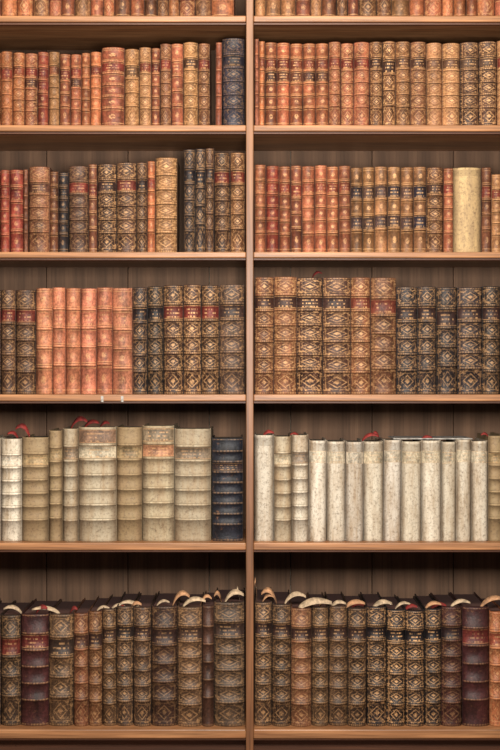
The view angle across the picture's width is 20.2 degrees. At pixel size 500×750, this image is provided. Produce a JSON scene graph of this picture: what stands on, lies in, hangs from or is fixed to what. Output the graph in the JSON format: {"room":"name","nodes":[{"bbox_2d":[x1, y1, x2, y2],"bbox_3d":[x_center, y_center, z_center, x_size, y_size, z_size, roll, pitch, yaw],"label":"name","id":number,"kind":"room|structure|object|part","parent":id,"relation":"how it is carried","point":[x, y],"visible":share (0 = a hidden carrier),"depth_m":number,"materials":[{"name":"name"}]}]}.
{"room":"library","nodes":[
{"label":"library","id":0,"kind":"room"},
{"bbox_2d":[209,151,290,593],"bbox_3d":[0.000,-0.380,3.890,6.000,3.200,0.100,0,0,0],"label":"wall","id":1,"kind":"structure","parent":0,"point":[290,151],"depth_m":3.84,"materials":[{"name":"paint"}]},
{"bbox_3d":[0.000,1.270,1.220,6.000,0.100,5.440,0,0,0],"label":"floor","id":2,"kind":"structure","parent":0,"visible":0},
{"bbox_2d":[0,50,46,602],"bbox_3d":[-0.664,0.001,3.817,0.220,2.438,0.015,0,0,0],"label":"board","id":3,"kind":"object","parent":2,"relation":"on","point":[23,575],"visible":0.02,"depth_m":3.81,"materials":[{"name":"brown wood"}]},
{"bbox_2d":[47,50,127,600],"bbox_3d":[-0.443,0.001,3.818,0.220,2.438,0.017,0,0,0],"label":"board","id":4,"kind":"object","parent":2,"relation":"on","point":[71,576],"visible":0.02,"depth_m":3.81,"materials":[{"name":"brown wood"}]},
{"bbox_2d":[128,151,208,594],"bbox_3d":[-0.221,0.001,3.817,0.220,2.438,0.015,0,0,0],"label":"board","id":5,"kind":"object","parent":2,"relation":"on","point":[149,573],"visible":0.02,"depth_m":3.81,"materials":[{"name":"brown wood"}]},
{"bbox_2d":[210,0,289,700],"bbox_3d":[0.000,0.001,3.818,0.220,2.438,0.017,0,0,0],"label":"board","id":6,"kind":"object","parent":2,"relation":"on","point":[227,569],"visible":0.02,"depth_m":3.81,"materials":[{"name":"brown wood"}]},
{"bbox_2d":[0,740,499,749],"bbox_3d":[0.000,1.069,3.560,1.490,0.302,0.020,0,0,0],"label":"plinth","id":7,"kind":"object","parent":2,"relation":"on","point":[4,744],"visible":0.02,"depth_m":3.55,"materials":[{"name":"brown wood"}]},
{"bbox_2d":[246,0,253,749],"bbox_3d":[-0.001,-0.029,3.653,0.019,2.378,0.314,0,0,0],"label":"post","id":8,"kind":"object","parent":2,"relation":"on","point":[249,3],"visible":1,"depth_m":3.50,"materials":[{"name":"brown wood"}]},
{"bbox_2d":[291,151,371,595],"bbox_3d":[0.221,0.001,3.817,0.220,2.438,0.015,0,0,0],"label":"board","id":9,"kind":"object","parent":2,"relation":"on","point":[348,573],"visible":0.02,"depth_m":3.81,"materials":[{"name":"brown wood"}]},
{"bbox_2d":[372,151,452,597],"bbox_3d":[0.443,0.001,3.818,0.220,2.438,0.017,0,0,0],"label":"board","id":10,"kind":"object","parent":2,"relation":"on","point":[401,574],"visible":0.02,"depth_m":3.81,"materials":[{"name":"brown wood"}]},
{"bbox_2d":[453,151,499,597],"bbox_3d":[0.664,0.001,3.817,0.220,2.438,0.015,0,0,0],"label":"board","id":11,"kind":"object","parent":2,"relation":"on","point":[477,572],"visible":0.02,"depth_m":3.81,"materials":[{"name":"brown wood"}]},
{"bbox_3d":[-0.760,0.001,3.653,0.030,2.438,0.314,0,0,0],"label":"end post","id":12,"kind":"object","parent":2,"relation":"on","visible":0},
{"bbox_2d":[0,701,245,739],"bbox_3d":[-0.378,0.901,3.655,0.735,0.029,0.310,0,0,0],"label":"shelf","id":13,"kind":"object","parent":12,"relation":"attached to","point":[48,731],"depth_m":3.50,"materials":[{"name":"brown wood"}]},
{"bbox_2d":[0,586,244,726],"bbox_3d":[-0.373,0.714,3.652,0.720,0.345,0.262,0,0,0],"label":"books","id":14,"kind":"object","parent":13,"relation":"on","point":[159,659],"visible":1,"depth_m":3.54,"materials":[{"name":"brown leather"}]},
{"bbox_3d":[-0.378,0.912,3.513,0.735,0.006,0.011,0,0,0],"label":"lip","id":15,"kind":"part","parent":13,"relation":"part of","materials":[{"name":"brown wood"}]},
{"bbox_2d":[0,529,245,551],"bbox_3d":[-0.378,0.432,3.655,0.735,0.024,0.310,0,0,0],"label":"shelf","id":16,"kind":"object","parent":12,"relation":"attached to","point":[4,545],"depth_m":3.50,"materials":[{"name":"brown wood"}]},
{"bbox_2d":[0,416,242,541],"bbox_3d":[-0.377,0.262,3.630,0.718,0.315,0.220,0,0,0],"label":"books","id":17,"kind":"object","parent":16,"relation":"on","point":[147,482],"visible":1,"depth_m":3.54,"materials":[{"name":"beige leather"}]},
{"bbox_3d":[-0.378,0.441,3.513,0.735,0.006,0.011,0,0,0],"label":"lip","id":18,"kind":"part","parent":16,"relation":"part of","materials":[{"name":"brown wood"}]},
{"bbox_2d":[0,16,245,49],"bbox_3d":[-0.378,-0.888,3.655,0.735,0.021,0.310,0,0,0],"label":"shelf","id":19,"kind":"object","parent":12,"relation":"attached to","point":[11,37],"depth_m":3.60,"materials":[{"name":"brown wood"}]},
{"bbox_2d":[0,0,234,15],"bbox_3d":[-0.383,-1.013,3.603,0.687,0.228,0.167,0,0,0],"label":"books","id":20,"kind":"object","parent":19,"relation":"on","point":[7,7],"visible":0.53,"depth_m":3.53,"materials":[{"name":"brown leather"}]},
{"bbox_3d":[-0.378,-0.880,3.513,0.735,0.006,0.011,0,0,0],"label":"lip","id":21,"kind":"part","parent":19,"relation":"part of","materials":[{"name":"brown wood"}]},
{"bbox_2d":[0,125,245,150],"bbox_3d":[-0.378,-0.614,3.655,0.735,0.021,0.310,0,0,0],"label":"shelf","id":22,"kind":"object","parent":12,"relation":"attached to","point":[7,142],"depth_m":3.59,"materials":[{"name":"brown wood"}]},
{"bbox_2d":[0,38,243,124],"bbox_3d":[-0.379,-0.738,3.604,0.730,0.225,0.168,0,0,0],"label":"books","id":23,"kind":"object","parent":22,"relation":"on","point":[169,84],"visible":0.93,"depth_m":3.53,"materials":[{"name":"brown leather"}]},
{"bbox_3d":[-0.378,-0.607,3.513,0.735,0.006,0.011,0,0,0],"label":"lip","id":24,"kind":"part","parent":22,"relation":"part of","materials":[{"name":"brown wood"}]},
{"bbox_2d":[0,252,245,266],"bbox_3d":[-0.378,-0.297,3.655,0.735,0.020,0.310,0,0,0],"label":"shelf","id":25,"kind":"object","parent":12,"relation":"attached to","point":[2,254],"depth_m":3.51,"materials":[{"name":"brown wood"}]},
{"bbox_2d":[0,148,244,251],"bbox_3d":[-0.378,-0.440,3.608,0.731,0.265,0.177,0,0,0],"label":"books","id":26,"kind":"object","parent":25,"relation":"on","point":[125,206],"visible":0.94,"depth_m":3.53,"materials":[{"name":"brown leather"}]},
{"bbox_3d":[-0.378,-0.290,3.513,0.735,0.006,0.011,0,0,0],"label":"lip","id":27,"kind":"part","parent":25,"relation":"part of","materials":[{"name":"brown wood"}]},
{"bbox_2d":[0,393,245,402],"bbox_3d":[-0.378,0.060,3.655,0.735,0.022,0.310,0,0,0],"label":"shelf","id":28,"kind":"object","parent":12,"relation":"attached to","point":[3,397],"depth_m":3.50,"materials":[{"name":"brown wood"}]},
{"bbox_2d":[0,285,244,393],"bbox_3d":[-0.379,-0.090,3.629,0.730,0.277,0.215,0,0,0],"label":"books","id":29,"kind":"object","parent":28,"relation":"on","point":[167,339],"visible":1,"depth_m":3.53,"materials":[{"name":"brown leather"}]},
{"bbox_3d":[-0.378,0.069,3.513,0.735,0.006,0.011,0,0,0],"label":"lip","id":30,"kind":"part","parent":28,"relation":"part of","materials":[{"name":"brown wood"}]},
{"bbox_3d":[0.760,0.001,3.653,0.030,2.438,0.314,0,0,0],"label":"end post","id":31,"kind":"object","parent":2,"relation":"on","visible":0},
{"bbox_2d":[254,16,499,49],"bbox_3d":[0.377,-0.888,3.655,0.736,0.021,0.310,0,0,0],"label":"shelf","id":32,"kind":"object","parent":31,"relation":"attached to","point":[315,35],"depth_m":3.58,"materials":[{"name":"brown wood"}]},
{"bbox_3d":[0.377,-0.880,3.513,0.736,0.006,0.011,0,0,0],"label":"lip","id":33,"kind":"part","parent":32,"relation":"part of","materials":[{"name":"brown wood"}]},
{"bbox_2d":[255,0,499,15],"bbox_3d":[0.379,-1.018,3.606,0.734,0.237,0.170,0,0,0],"label":"books","id":34,"kind":"object","parent":32,"relation":"on","point":[262,7],"visible":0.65,"depth_m":3.53,"materials":[{"name":"brown leather"}]},
{"bbox_2d":[254,701,499,739],"bbox_3d":[0.377,0.901,3.655,0.736,0.029,0.310,0,0,0],"label":"shelf","id":35,"kind":"object","parent":31,"relation":"attached to","point":[270,731],"depth_m":3.50,"materials":[{"name":"brown wood"}]},
{"bbox_2d":[254,578,499,726],"bbox_3d":[0.372,0.700,3.651,0.723,0.372,0.269,0,0,0],"label":"books","id":36,"kind":"object","parent":35,"relation":"on","point":[321,659],"visible":1,"depth_m":3.53,"materials":[{"name":"brown leather"}]},
{"bbox_3d":[0.377,0.912,3.513,0.736,0.006,0.011,0,0,0],"label":"lip","id":37,"kind":"part","parent":35,"relation":"part of","materials":[{"name":"brown wood"}]},
{"bbox_2d":[254,529,499,551],"bbox_3d":[0.377,0.432,3.655,0.736,0.024,0.310,0,0,0],"label":"shelf","id":38,"kind":"object","parent":31,"relation":"attached to","point":[258,545],"depth_m":3.50,"materials":[{"name":"brown wood"}]},
{"bbox_3d":[0.377,0.441,3.513,0.736,0.006,0.011,0,0,0],"label":"lip","id":39,"kind":"part","parent":38,"relation":"part of","materials":[{"name":"brown wood"}]},
{"bbox_2d":[255,430,499,541],"bbox_3d":[0.379,0.279,3.629,0.734,0.281,0.220,0,0,0],"label":"books","id":40,"kind":"object","parent":38,"relation":"on","point":[421,488],"visible":1,"depth_m":3.54,"materials":[{"name":"beige leather"}]},
{"bbox_2d":[254,125,499,150],"bbox_3d":[0.377,-0.614,3.655,0.736,0.021,0.310,0,0,0],"label":"shelf","id":41,"kind":"object","parent":31,"relation":"attached to","point":[261,142],"depth_m":3.60,"materials":[{"name":"brown wood"}]},
{"bbox_3d":[0.377,-0.607,3.513,0.736,0.006,0.011,0,0,0],"label":"lip","id":42,"kind":"part","parent":41,"relation":"part of","materials":[{"name":"brown wood"}]},
{"bbox_2d":[255,39,499,124],"bbox_3d":[0.378,-0.737,3.605,0.732,0.224,0.169,0,0,0],"label":"books","id":43,"kind":"object","parent":41,"relation":"on","point":[386,82],"visible":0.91,"depth_m":3.53,"materials":[{"name":"brown leather"}]},
{"bbox_2d":[254,252,499,266],"bbox_3d":[0.377,-0.297,3.655,0.736,0.020,0.310,0,0,0],"label":"shelf","id":44,"kind":"object","parent":31,"relation":"attached to","point":[256,254],"depth_m":3.51,"materials":[{"name":"brown wood"}]},
{"bbox_3d":[0.377,-0.290,3.513,0.736,0.006,0.011,0,0,0],"label":"lip","id":45,"kind":"part","parent":44,"relation":"part of","materials":[{"name":"brown wood"}]},
{"bbox_2d":[255,165,499,251],"bbox_3d":[0.377,-0.419,3.608,0.732,0.223,0.180,0,0,0],"label":"books","id":46,"kind":"object","parent":44,"relation":"on","point":[323,208],"visible":0.98,"depth_m":3.53,"materials":[{"name":"brown leather"}]},
{"bbox_2d":[254,393,499,402],"bbox_3d":[0.377,0.060,3.655,0.736,0.022,0.310,0,0,0],"label":"shelf","id":47,"kind":"object","parent":31,"relation":"attached to","point":[257,397],"depth_m":3.50,"materials":[{"name":"brown wood"}]},
{"bbox_3d":[0.377,0.069,3.513,0.736,0.006,0.011,0,0,0],"label":"lip","id":48,"kind":"part","parent":47,"relation":"part of","materials":[{"name":"brown wood"}]},
{"bbox_2d":[255,271,499,393],"bbox_3d":[0.379,-0.108,3.635,0.734,0.314,0.229,0,0,0],"label":"books","id":49,"kind":"object","parent":47,"relation":"on","point":[328,335],"visible":0.98,"depth_m":3.53,"materials":[{"name":"brown leather"}]}
]}

